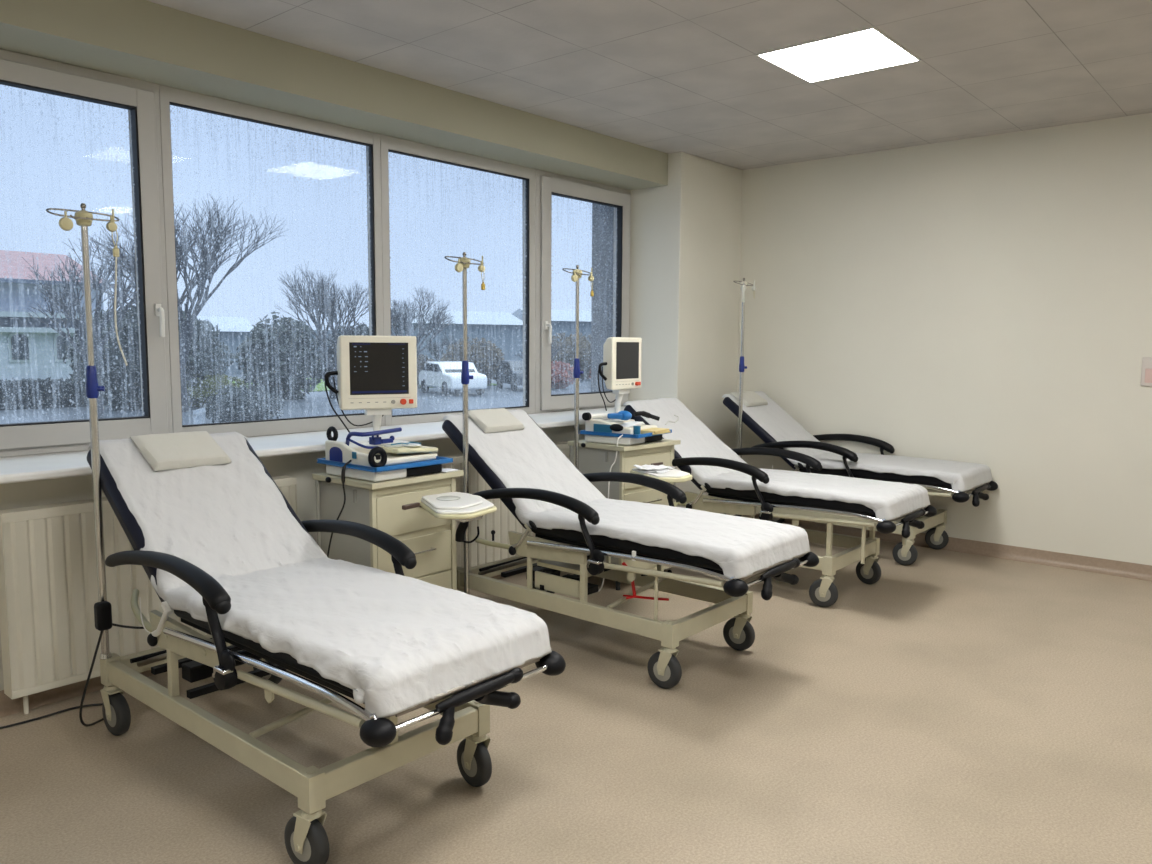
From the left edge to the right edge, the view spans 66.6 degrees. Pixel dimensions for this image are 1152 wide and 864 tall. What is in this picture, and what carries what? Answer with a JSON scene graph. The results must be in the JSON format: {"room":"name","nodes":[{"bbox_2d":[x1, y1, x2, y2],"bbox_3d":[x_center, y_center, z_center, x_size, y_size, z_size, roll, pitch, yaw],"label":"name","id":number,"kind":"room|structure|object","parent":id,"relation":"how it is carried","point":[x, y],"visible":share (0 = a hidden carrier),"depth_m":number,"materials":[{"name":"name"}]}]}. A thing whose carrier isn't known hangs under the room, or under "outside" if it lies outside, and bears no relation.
{"room":"hospital room","nodes":[
{"label":"hospital room","id":0,"kind":"room"},
{"bbox_2d":[0,424,584,690],"bbox_3d":[-1.538,0.525,4.882,0.620,0.960,6.144,5,8,40],"label":"wall","id":1,"kind":"structure","parent":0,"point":[301,466],"depth_m":4.41,"materials":[{"name":"paint"}]},
{"bbox_2d":[0,475,297,713],"bbox_3d":[-1.853,0.680,3.952,0.125,0.832,1.281,5,8,40],"label":"radiator","id":2,"kind":"object","parent":1,"relation":"attached to","point":[49,585],"visible":0.36,"depth_m":3.57,"materials":[{"name":"metal"}]},
{"bbox_2d":[0,574,504,717],"bbox_3d":[-1.288,0.979,4.711,0.045,0.094,6.144,5,8,40],"label":"baseboard","id":3,"kind":"structure","parent":1,"relation":"attached to","point":[8,706],"depth_m":3.67,"materials":[{"name":"plastic"}]},
{"bbox_2d":[159,85,384,436],"bbox_3d":[-1.602,-0.851,4.784,0.070,1.732,1.290,5,8,40],"label":"window","id":4,"kind":"structure","parent":1,"relation":"attached to","point":[168,96],"depth_m":4.66,"materials":[{"name":"plastic"}]},
{"bbox_2d":[0,49,625,483],"bbox_3d":[-1.375,-0.816,4.614,0.641,1.764,6.142,5,8,40],"label":"window","id":5,"kind":"structure","parent":1,"relation":"attached to","point":[140,98],"depth_m":4.15,"materials":[{"name":"plastic"}]},
{"bbox_2d":[380,134,534,425],"bbox_3d":[-0.750,-0.946,5.774,0.070,1.732,1.330,5,8,40],"label":"window","id":6,"kind":"structure","parent":1,"relation":"attached to","point":[387,143],"depth_m":5.82,"materials":[{"name":"plastic"}]},
{"bbox_2d":[441,442,569,567],"bbox_3d":[-0.452,0.524,5.579,0.125,0.832,1.176,5,8,40],"label":"radiator","id":7,"kind":"object","parent":1,"relation":"attached to","point":[502,521],"visible":0.07,"depth_m":5.38,"materials":[{"name":"metal"}]},
{"bbox_2d":[535,169,630,412],"bbox_3d":[0.074,-1.032,6.673,0.147,1.732,1.114,5,8,40],"label":"window","id":8,"kind":"structure","parent":1,"relation":"attached to","point":[547,184],"depth_m":6.44,"materials":[{"name":"plastic"}]},
{"bbox_2d":[0,540,1151,863],"bbox_3d":[0.890,1.367,2.041,8.300,0.120,9.645,5,8,40],"label":"floor","id":9,"kind":"structure","parent":0,"point":[950,707],"depth_m":3.22,"materials":[{"name":"plastic"}]},
{"bbox_2d":[0,631,103,728],"bbox_3d":[-2.202,0.939,3.362,0.829,0.431,0.377,-1,6,-13],"label":"power cord","id":10,"kind":"object","parent":9,"relation":"on","point":[81,706],"visible":0.77,"depth_m":3.32,"materials":[{"name":"black plastic"}]},
{"bbox_2d":[87,437,565,863],"bbox_3d":[-0.958,0.646,3.040,1.889,1.094,0.777,5,8,40],"label":"bed","id":11,"kind":"object","parent":9,"relation":"on","point":[465,711],"visible":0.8,"depth_m":2.73,"materials":[{"name":"beige metal"}]},
{"bbox_2d":[46,203,127,659],"bbox_3d":[-1.778,0.018,3.246,0.101,1.693,0.242,5,8,40],"label":"stand","id":12,"kind":"object","parent":11,"relation":"attached to","point":[83,218],"visible":1,"depth_m":3.23,"materials":[{"name":"silver metal"}]},
{"bbox_2d":[94,601,143,630],"bbox_3d":[-1.668,0.694,3.298,0.257,0.126,0.060,-1,6,-15],"label":"control box","id":13,"kind":"object","parent":12,"relation":"attached to","point":[102,610],"visible":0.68,"depth_m":3.26,"materials":[{"name":"black plastic"}]},
{"bbox_2d":[87,437,307,602],"bbox_3d":[-1.421,0.315,3.408,0.663,0.514,0.644,5,8,40],"label":"cushion","id":14,"kind":"object","parent":11,"relation":"on","point":[134,533],"depth_m":3.20,"materials":[{"name":"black fabric"}]},
{"bbox_2d":[174,610,352,693],"bbox_3d":[-0.738,0.608,2.847,1.170,0.088,0.618,5,8,40],"label":"seat cushion","id":15,"kind":"object","parent":11,"relation":"on","point":[285,660],"depth_m":2.64,"materials":[{"name":"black fabric"}]},
{"bbox_2d":[88,432,551,717],"bbox_3d":[-0.978,0.360,3.034,1.889,0.586,0.703,5,8,40],"label":"sheet","id":16,"kind":"object","parent":11,"relation":"on","point":[399,642],"visible":0.91,"depth_m":2.87,"materials":[{"name":"grey fabric"}]},
{"bbox_2d":[130,431,231,470],"bbox_3d":[-1.581,0.071,3.522,0.172,0.128,0.330,5,8,40],"label":"pad","id":17,"kind":"object","parent":16,"relation":"on","point":[166,451],"visible":1,"depth_m":3.49,"materials":[{"name":"grey fabric"}]},
{"bbox_2d":[312,468,463,589],"bbox_3d":[-0.916,0.629,4.319,0.470,0.872,0.574,5,7,39],"label":"base cabinet","id":18,"kind":"object","parent":9,"relation":"on","point":[378,505],"visible":0.54,"depth_m":4.15,"materials":[{"name":"beige"}]},
{"bbox_2d":[326,464,441,481],"bbox_3d":[-0.923,0.177,4.238,0.380,0.052,0.410,5,7,39],"label":"scale base","id":19,"kind":"object","parent":18,"relation":"on","point":[333,470],"visible":0.61,"depth_m":4.08,"materials":[{"name":"white plastic"}]},
{"bbox_2d":[316,456,452,472],"bbox_3d":[-0.923,0.139,4.248,0.466,0.022,0.466,5,8,40],"label":"tray","id":20,"kind":"object","parent":19,"relation":"on","point":[439,460],"visible":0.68,"depth_m":4.10,"materials":[{"name":"blue plastic"}]},
{"bbox_2d":[325,426,437,466],"bbox_3d":[-0.936,0.058,4.263,0.424,0.174,0.442,5,7,39],"label":"medical device","id":21,"kind":"object","parent":20,"relation":"on","point":[378,452],"visible":0.97,"depth_m":4.19,"materials":[{"name":"beige plastic"}]},
{"bbox_2d":[327,459,351,557],"bbox_3d":[-1.153,0.619,4.112,0.208,0.986,0.079,2,6,14],"label":"cable","id":22,"kind":"object","parent":21,"relation":"attached to","point":[350,460],"visible":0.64,"depth_m":4.05,"materials":[{"name":"black plastic"}]},
{"bbox_2d":[324,335,416,442],"bbox_3d":[-1.023,-0.211,4.373,0.448,0.534,0.140,-3,6,-27],"label":"patient monitor","id":23,"kind":"object","parent":21,"relation":"on","point":[377,375],"visible":0.95,"depth_m":4.33,"materials":[{"name":"beige plastic"}]},
{"bbox_2d":[441,468,458,472],"bbox_3d":[-0.637,0.189,4.327,0.070,0.004,0.100,4,7,29],"label":"paper slip","id":24,"kind":"object","parent":18,"relation":"on","point":[446,470],"visible":0.79,"depth_m":4.31,"materials":[{"name":"white paper"}]},
{"bbox_2d":[444,252,484,594],"bbox_3d":[-0.570,0.065,4.532,0.140,1.956,0.242,5,8,40],"label":"stand","id":25,"kind":"object","parent":9,"relation":"on","point":[463,263],"visible":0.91,"depth_m":4.49,"materials":[{"name":"silver metal"}]},
{"bbox_2d":[562,265,593,574],"bbox_3d":[0.003,-0.028,5.403,0.140,1.973,0.242,5,8,40],"label":"stand","id":26,"kind":"object","parent":9,"relation":"on","point":[577,273],"visible":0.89,"depth_m":5.35,"materials":[{"name":"silver metal"}]},
{"bbox_2d":[568,439,680,589],"bbox_3d":[0.303,0.497,5.597,0.470,0.892,0.574,6,8,43],"label":"base cabinet","id":27,"kind":"object","parent":9,"relation":"on","point":[594,457],"visible":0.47,"depth_m":5.38,"materials":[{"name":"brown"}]},
{"bbox_2d":[585,434,661,444],"bbox_3d":[0.304,0.034,5.523,0.340,0.052,0.390,5,7,37],"label":"scale base","id":28,"kind":"object","parent":27,"relation":"on","point":[588,438],"visible":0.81,"depth_m":5.37,"materials":[{"name":"white plastic"}]},
{"bbox_2d":[579,429,672,437],"bbox_3d":[0.316,-0.001,5.510,0.426,0.022,0.426,4,7,35],"label":"tray","id":29,"kind":"object","parent":28,"relation":"on","point":[670,430],"visible":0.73,"depth_m":5.33,"materials":[{"name":"blue plastic"}]},
{"bbox_2d":[582,411,659,434],"bbox_3d":[0.322,-0.068,5.539,0.365,0.136,0.476,4,7,35],"label":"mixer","id":30,"kind":"object","parent":29,"relation":"on","point":[625,425],"visible":0.97,"depth_m":5.47,"materials":[{"name":"beige plastic"}]},
{"bbox_2d":[598,434,622,591],"bbox_3d":[0.156,0.499,5.299,0.252,0.971,0.047,0,6,-3],"label":"cable","id":31,"kind":"object","parent":30,"relation":"attached to","point":[622,434],"visible":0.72,"depth_m":5.26,"materials":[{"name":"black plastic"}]},
{"bbox_2d":[598,337,641,419],"bbox_3d":[0.267,-0.338,5.607,0.140,0.532,0.395,5,7,37],"label":"patient monitor","id":32,"kind":"object","parent":30,"relation":"on","point":[620,371],"visible":0.93,"depth_m":5.55,"materials":[{"name":"beige plastic"}]},
{"bbox_2d":[633,426,640,434],"bbox_3d":[0.371,-0.008,5.338,0.049,0.058,0.039,4,7,35],"label":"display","id":33,"kind":"object","parent":30,"relation":"on","point":[636,429],"depth_m":5.32,"materials":[{"name":"blue plastic"}]},
{"bbox_2d":[640,431,669,434],"bbox_3d":[0.489,0.001,5.466,0.110,0.012,0.200,5,7,37],"label":"pack","id":34,"kind":"object","parent":29,"relation":"on","point":[663,431],"visible":0.48,"depth_m":5.41,"materials":[{"name":"brown paper"}]},
{"bbox_2d":[640,428,668,432],"bbox_3d":[0.489,-0.011,5.465,0.110,0.012,0.200,4,7,31],"label":"pack","id":35,"kind":"object","parent":34,"relation":"on","point":[653,430],"visible":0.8,"depth_m":5.44,"materials":[{"name":"brown paper"}]},
{"bbox_2d":[442,416,818,688],"bbox_3d":[0.195,0.517,4.380,1.889,1.094,0.777,5,8,40],"label":"bed","id":36,"kind":"object","parent":9,"relation":"on","point":[542,559],"visible":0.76,"depth_m":4.18,"materials":[{"name":"beige metal"}]},
{"bbox_2d":[402,492,496,542],"bbox_3d":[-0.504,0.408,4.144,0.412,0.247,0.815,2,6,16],"label":"tray","id":37,"kind":"object","parent":36,"relation":"attached to","point":[463,508],"visible":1,"depth_m":3.91,"materials":[{"name":"beige plastic"}]},
{"bbox_2d":[442,416,583,528],"bbox_3d":[-0.268,0.186,4.747,0.663,0.514,0.644,5,8,40],"label":"cushion","id":38,"kind":"object","parent":36,"relation":"on","point":[448,427],"depth_m":4.52,"materials":[{"name":"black fabric"}]},
{"bbox_2d":[443,409,809,578],"bbox_3d":[0.175,0.237,4.371,1.871,0.577,0.666,5,8,40],"label":"sheet","id":39,"kind":"object","parent":36,"relation":"on","point":[526,457],"visible":0.87,"depth_m":4.24,"materials":[{"name":"grey fabric"}]},
{"bbox_2d":[468,408,524,432],"bbox_3d":[-0.445,-0.067,4.858,0.157,0.117,0.314,5,8,40],"label":"pad","id":40,"kind":"object","parent":39,"relation":"on","point":[500,419],"visible":0.99,"depth_m":4.82,"materials":[{"name":"white fabric"}]},
{"bbox_2d":[533,527,722,570],"bbox_3d":[0.415,0.479,4.186,1.170,0.088,0.618,5,8,40],"label":"seat cushion","id":41,"kind":"object","parent":36,"relation":"on","point":[573,537],"depth_m":3.97,"materials":[{"name":"black fabric"}]},
{"bbox_2d":[624,405,936,606],"bbox_3d":[1.130,0.413,5.466,1.901,1.094,1.110,5,8,40],"label":"bed","id":42,"kind":"object","parent":9,"relation":"on","point":[823,592],"visible":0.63,"depth_m":5.25,"materials":[{"name":"beige metal"}]},
{"bbox_2d":[630,468,691,504],"bbox_3d":[0.480,0.372,5.039,0.310,0.306,0.478,0,6,-8],"label":"tray","id":43,"kind":"object","parent":42,"relation":"on","point":[674,475],"visible":0.49,"depth_m":4.87,"materials":[{"name":"beige plastic"}]},
{"bbox_2d":[643,469,671,472],"bbox_3d":[0.466,0.219,4.991,0.121,0.014,0.170,3,6,23],"label":"paper sheet","id":44,"kind":"object","parent":43,"relation":"on","point":[661,470],"visible":0.73,"depth_m":4.96,"materials":[{"name":"white paper"}]},
{"bbox_2d":[652,465,674,469],"bbox_3d":[0.468,0.204,5.054,0.171,0.014,0.121,-4,7,-38],"label":"paper sheet","id":45,"kind":"object","parent":44,"relation":"on","point":[659,466],"visible":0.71,"depth_m":5.05,"materials":[{"name":"white paper"}]},
{"bbox_2d":[633,464,660,469],"bbox_3d":[0.408,0.201,5.013,0.121,0.016,0.171,-1,6,-11],"label":"paper sheet","id":46,"kind":"object","parent":45,"relation":"on","point":[647,467],"visible":1,"depth_m":5.01,"materials":[{"name":"white paper"}]},
{"bbox_2d":[624,405,724,489],"bbox_3d":[0.769,0.071,5.953,0.663,0.514,0.644,5,8,40],"label":"cushion","id":47,"kind":"object","parent":42,"relation":"on","point":[628,408],"depth_m":5.65,"materials":[{"name":"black fabric"}]},
{"bbox_2d":[623,398,929,520],"bbox_3d":[1.212,0.119,5.577,1.874,0.581,0.667,5,8,40],"label":"sheet","id":48,"kind":"object","parent":42,"relation":"on","point":[889,500],"visible":0.88,"depth_m":5.46,"materials":[{"name":"grey fabric"}]},
{"bbox_2d":[706,487,875,515],"bbox_3d":[1.453,0.364,5.392,1.170,0.088,0.618,5,8,40],"label":"seat cushion","id":49,"kind":"object","parent":42,"relation":"on","point":[714,493],"depth_m":5.18,"materials":[{"name":"black fabric"}]},
{"bbox_2d":[723,394,997,565],"bbox_3d":[2.061,0.310,6.548,1.889,1.094,0.743,5,8,40],"label":"bed","id":50,"kind":"object","parent":9,"relation":"on","point":[937,537],"visible":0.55,"depth_m":6.28,"materials":[{"name":"beige metal"}]},
{"bbox_2d":[733,278,755,457],"bbox_3d":[1.273,-0.321,6.738,0.099,1.703,0.242,5,8,40],"label":"stand","id":51,"kind":"object","parent":50,"relation":"attached to","point":[743,285],"visible":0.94,"depth_m":6.71,"materials":[{"name":"silver metal"}]},
{"bbox_2d":[723,394,803,468],"bbox_3d":[1.598,-0.021,6.915,0.663,0.514,0.644,5,8,40],"label":"cushion","id":52,"kind":"object","parent":50,"relation":"on","point":[730,404],"depth_m":6.69,"materials":[{"name":"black fabric"}]},
{"bbox_2d":[722,391,992,491],"bbox_3d":[2.040,0.029,6.539,1.871,0.578,0.658,5,8,40],"label":"sheet","id":53,"kind":"object","parent":50,"relation":"on","point":[962,476],"visible":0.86,"depth_m":6.33,"materials":[{"name":"grey fabric"}]},
{"bbox_2d":[731,391,767,406],"bbox_3d":[1.383,-0.267,6.975,0.149,0.111,0.347,5,8,40],"label":"pad","id":54,"kind":"object","parent":53,"relation":"on","point":[750,398],"visible":0.88,"depth_m":6.93,"materials":[{"name":"grey fabric"}]},
{"bbox_2d":[799,467,951,487],"bbox_3d":[2.281,0.271,6.354,1.170,0.088,0.618,5,8,40],"label":"seat cushion","id":55,"kind":"object","parent":50,"relation":"on","point":[857,473],"depth_m":6.07,"materials":[{"name":"black fabric"}]},
{"bbox_2d":[591,203,613,391],"bbox_3d":[0.442,-0.651,7.482,0.298,4.400,0.620,5,8,40],"label":"wall","id":56,"kind":"structure","parent":0,"point":[602,215],"depth_m":7.22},
{"bbox_2d":[0,0,667,190],"bbox_3d":[-1.524,-1.823,4.646,0.620,0.240,6.144,5,8,40],"label":"ceiling beam","id":57,"kind":"structure","parent":56,"relation":"attached to","point":[143,40],"depth_m":4.39,"materials":[{"name":"paint"}]},
{"bbox_2d":[146,0,1151,169],"bbox_3d":[0.907,-1.712,1.731,8.300,0.150,9.645,5,8,40],"label":"ceiling","id":58,"kind":"structure","parent":0,"point":[667,76],"depth_m":4.53,"materials":[{"name":"paint"}]},
{"bbox_2d":[756,27,920,82],"bbox_3d":[1.339,-1.907,4.468,0.612,0.006,0.612,5,8,40],"label":"recessed light","id":59,"kind":"object","parent":58,"relation":"in","point":[868,49],"visible":1,"depth_m":4.44,"materials":[{"name":"white plastic"}]},
{"bbox_2d":[628,152,742,507],"bbox_3d":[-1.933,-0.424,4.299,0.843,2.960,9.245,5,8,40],"label":"wall pier","id":60,"kind":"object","parent":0,"point":[685,233],"visible":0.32,"depth_m":7.00,"materials":[{"name":"paint"}]},
{"bbox_2d":[736,113,1151,565],"bbox_3d":[3.971,-0.507,5.456,8.300,2.960,0.200,5,8,40],"label":"wall","id":61,"kind":"structure","parent":0,"point":[986,300],"depth_m":6.23,"materials":[{"name":"paint"}]},
{"bbox_2d":[741,514,1151,580],"bbox_3d":[4.128,0.950,5.299,7.257,0.094,0.045,5,8,40],"label":"baseboard","id":62,"kind":"structure","parent":61,"relation":"attached to","point":[1015,553],"depth_m":6.16,"materials":[{"name":"plastic"}]},
{"bbox_2d":[1141,357,1151,385],"bbox_3d":[3.658,-0.384,5.593,0.090,0.184,0.018,5,8,40],"label":"wall switch","id":63,"kind":"object","parent":61,"relation":"attached to","point":[1146,373],"visible":1,"depth_m":5.60,"materials":[{"name":"pink"}]},
{"label":"outside","id":64,"kind":"structure","parent":0,"visible":0},
{"bbox_2d":[0,363,590,424],"bbox_3d":[-22.453,-6.216,84.882,135.200,0.300,220.000,5,8,40],"label":"ground","id":65,"kind":"structure","parent":64,"point":[316,403],"depth_m":31.39,"materials":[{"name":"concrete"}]},
{"bbox_2d":[0,250,114,380],"bbox_3d":[-37.534,-5.738,41.617,13.550,7.250,26.500,5,8,40],"label":"building","id":66,"kind":"structure","parent":65,"relation":"on","point":[29,348],"depth_m":44.73,"materials":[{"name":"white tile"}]},
{"bbox_2d":[0,377,116,410],"bbox_3d":[-18.511,-1.337,30.044,1.174,1.152,9.827,5,8,40],"label":"clipped hedge","id":67,"kind":"object","parent":65,"relation":"on","point":[15,394],"visible":0.39,"depth_m":29.79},
{"bbox_2d":[22,231,136,417],"bbox_3d":[-14.418,-3.142,26.498,3.913,5.390,3.527,5,8,40],"label":"bare tree","id":68,"kind":"object","parent":65,"relation":"on","point":[73,301],"visible":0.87,"depth_m":25.85,"materials":[{"name":"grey plant"}]},
{"bbox_2d":[68,316,109,376],"bbox_3d":[-17.699,-2.647,32.310,1.762,3.381,1.832,5,8,40],"label":"evergreen tree","id":69,"kind":"object","parent":65,"relation":"on","point":[92,316],"visible":0.02,"depth_m":31.90,"materials":[{"name":"green plant"}]},
{"bbox_2d":[61,300,234,410],"bbox_3d":[-14.713,-2.685,30.438,3.527,3.917,5.735,5,8,40],"label":"bush","id":70,"kind":"object","parent":65,"relation":"on","point":[121,377],"visible":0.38,"depth_m":29.12,"materials":[{"name":"green plant"}]},
{"bbox_2d":[65,193,286,411],"bbox_3d":[-12.529,-4.107,27.792,6.305,7.114,5.538,-3,7,-29],"label":"bare tree","id":71,"kind":"object","parent":65,"relation":"on","point":[207,260],"visible":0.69,"depth_m":27.71,"materials":[{"name":"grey plant"}]},
{"bbox_2d":[193,408,205,423],"bbox_3d":[-9.517,-0.280,22.198,0.080,0.600,1.020,-1,6,-11],"label":"fence","id":72,"kind":"object","parent":65,"relation":"on","point":[199,415],"visible":0.63,"depth_m":22.03,"materials":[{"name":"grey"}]},
{"bbox_2d":[186,373,245,407],"bbox_3d":[-12.917,-1.506,31.033,1.764,1.343,3.048,5,8,40],"label":"shrub","id":73,"kind":"object","parent":65,"relation":"on","point":[199,392],"visible":0.44,"depth_m":30.48,"materials":[{"name":"green plant"}]},
{"bbox_2d":[180,316,253,374],"bbox_3d":[-27.558,-6.233,62.815,7.600,4.100,7.000,-3,7,-32],"label":"building","id":74,"kind":"structure","parent":65,"relation":"on","point":[233,330],"depth_m":61.70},
{"bbox_2d":[200,383,284,422],"bbox_3d":[-8.890,-0.691,23.496,1.753,1.274,2.229,5,8,40],"label":"shrub","id":75,"kind":"object","parent":65,"relation":"on","point":[252,403],"visible":0.86,"depth_m":23.04,"materials":[{"name":"green plant"}]},
{"bbox_2d":[235,310,327,399],"bbox_3d":[-11.830,-3.030,35.300,3.021,3.705,3.541,5,8,40],"label":"bush","id":76,"kind":"object","parent":65,"relation":"on","point":[281,358],"visible":0.94,"depth_m":34.55,"materials":[{"name":"green plant"}]},
{"bbox_2d":[251,330,354,350],"bbox_3d":[-29.841,-11.670,115.194,12.000,4.394,177.000,5,8,40],"label":"hills","id":77,"kind":"structure","parent":65,"relation":"on","point":[315,331],"depth_m":105.76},
{"bbox_2d":[274,262,368,398],"bbox_3d":[-10.110,-4.124,35.355,3.246,5.618,5.249,-5,8,-45],"label":"bare tree","id":78,"kind":"object","parent":65,"relation":"on","point":[330,303],"visible":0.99,"depth_m":35.34,"materials":[{"name":"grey plant"}]},
{"bbox_2d":[318,322,368,380],"bbox_3d":[-9.409,-3.096,37.456,2.896,3.380,3.535,5,8,40],"label":"evergreen tree","id":79,"kind":"object","parent":65,"relation":"on","point":[361,329],"visible":0.12,"depth_m":36.77,"materials":[{"name":"green plant"}]},
{"bbox_2d":[228,378,496,391],"bbox_3d":[-21.916,-1.716,38.547,14.600,0.040,50.000,5,8,40],"label":"lawn","id":80,"kind":"structure","parent":65,"relation":"on","point":[321,386],"depth_m":45.26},
{"bbox_2d":[366,288,454,357],"bbox_3d":[-7.703,-4.456,41.560,4.357,5.082,4.135,-2,6,-26],"label":"bare tree","id":81,"kind":"object","parent":65,"relation":"on","point":[405,325],"visible":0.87,"depth_m":41.00,"materials":[{"name":"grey plant"}]},
{"bbox_2d":[417,353,434,388],"bbox_3d":[-8.363,-2.987,42.463,2.310,2.101,4.253,5,8,40],"label":"shrub","id":82,"kind":"object","parent":65,"relation":"on","point":[421,359],"visible":0.07,"depth_m":42.55,"materials":[{"name":"green plant"}]},
{"bbox_2d":[425,331,458,360],"bbox_3d":[-6.851,-4.015,47.145,2.660,3.101,1.858,1,6,6],"label":"bare tree","id":83,"kind":"object","parent":65,"relation":"on","point":[432,345],"visible":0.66,"depth_m":46.93,"materials":[{"name":"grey plant"}]},
{"bbox_2d":[419,361,486,395],"bbox_3d":[-5.627,-2.458,39.795,1.780,1.450,4.220,-3,7,-29],"label":"parked car","id":84,"kind":"object","parent":65,"relation":"on","point":[446,375],"visible":0.99,"depth_m":38.81,"materials":[{"name":"white paint"}]},
{"bbox_2d":[391,309,522,362],"bbox_3d":[-9.552,-7.045,68.404,9.600,4.800,7.000,-3,7,-32],"label":"building","id":85,"kind":"structure","parent":65,"relation":"on","point":[504,330],"depth_m":66.84,"materials":[{"name":"grey"}]},
{"bbox_2d":[440,337,504,384],"bbox_3d":[-5.462,-3.782,46.631,2.231,2.874,4.661,5,8,40],"label":"shrub","id":86,"kind":"object","parent":65,"relation":"on","point":[485,359],"visible":0.53,"depth_m":46.28,"materials":[{"name":"green plant"}]},
{"bbox_2d":[496,360,522,390],"bbox_3d":[-2.679,-2.848,43.832,1.780,1.450,4.220,-2,6,-19],"label":"parked car","id":87,"kind":"object","parent":65,"relation":"on","point":[508,371],"visible":0.49,"depth_m":42.97,"materials":[{"name":"grey paint"}]},
{"bbox_2d":[516,341,560,359],"bbox_3d":[-1.832,-3.717,45.708,2.429,2.824,2.274,-2,6,-21],"label":"bare tree","id":88,"kind":"object","parent":65,"relation":"on","point":[555,348],"visible":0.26,"depth_m":45.66,"materials":[{"name":"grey plant"}]},
{"bbox_2d":[512,308,590,345],"bbox_3d":[-0.441,-8.308,78.961,10.600,5.300,7.000,-3,7,-32],"label":"building","id":89,"kind":"structure","parent":65,"relation":"on","point":[562,321],"depth_m":75.78,"materials":[{"name":"grey"}]},
{"bbox_2d":[551,361,573,388],"bbox_3d":[-0.899,-2.943,44.983,1.741,1.582,2.049,5,8,40],"label":"shrub","id":90,"kind":"object","parent":65,"relation":"on","point":[560,375],"visible":0.73,"depth_m":44.55,"materials":[{"name":"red plant"}]},
{"bbox_2d":[551,333,590,379],"bbox_3d":[-0.045,-4.715,55.090,3.097,3.128,7.016,5,8,40],"label":"shrub","id":91,"kind":"object","parent":65,"relation":"on","point":[566,354],"visible":0.3,"depth_m":53.96,"materials":[{"name":"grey plant"}]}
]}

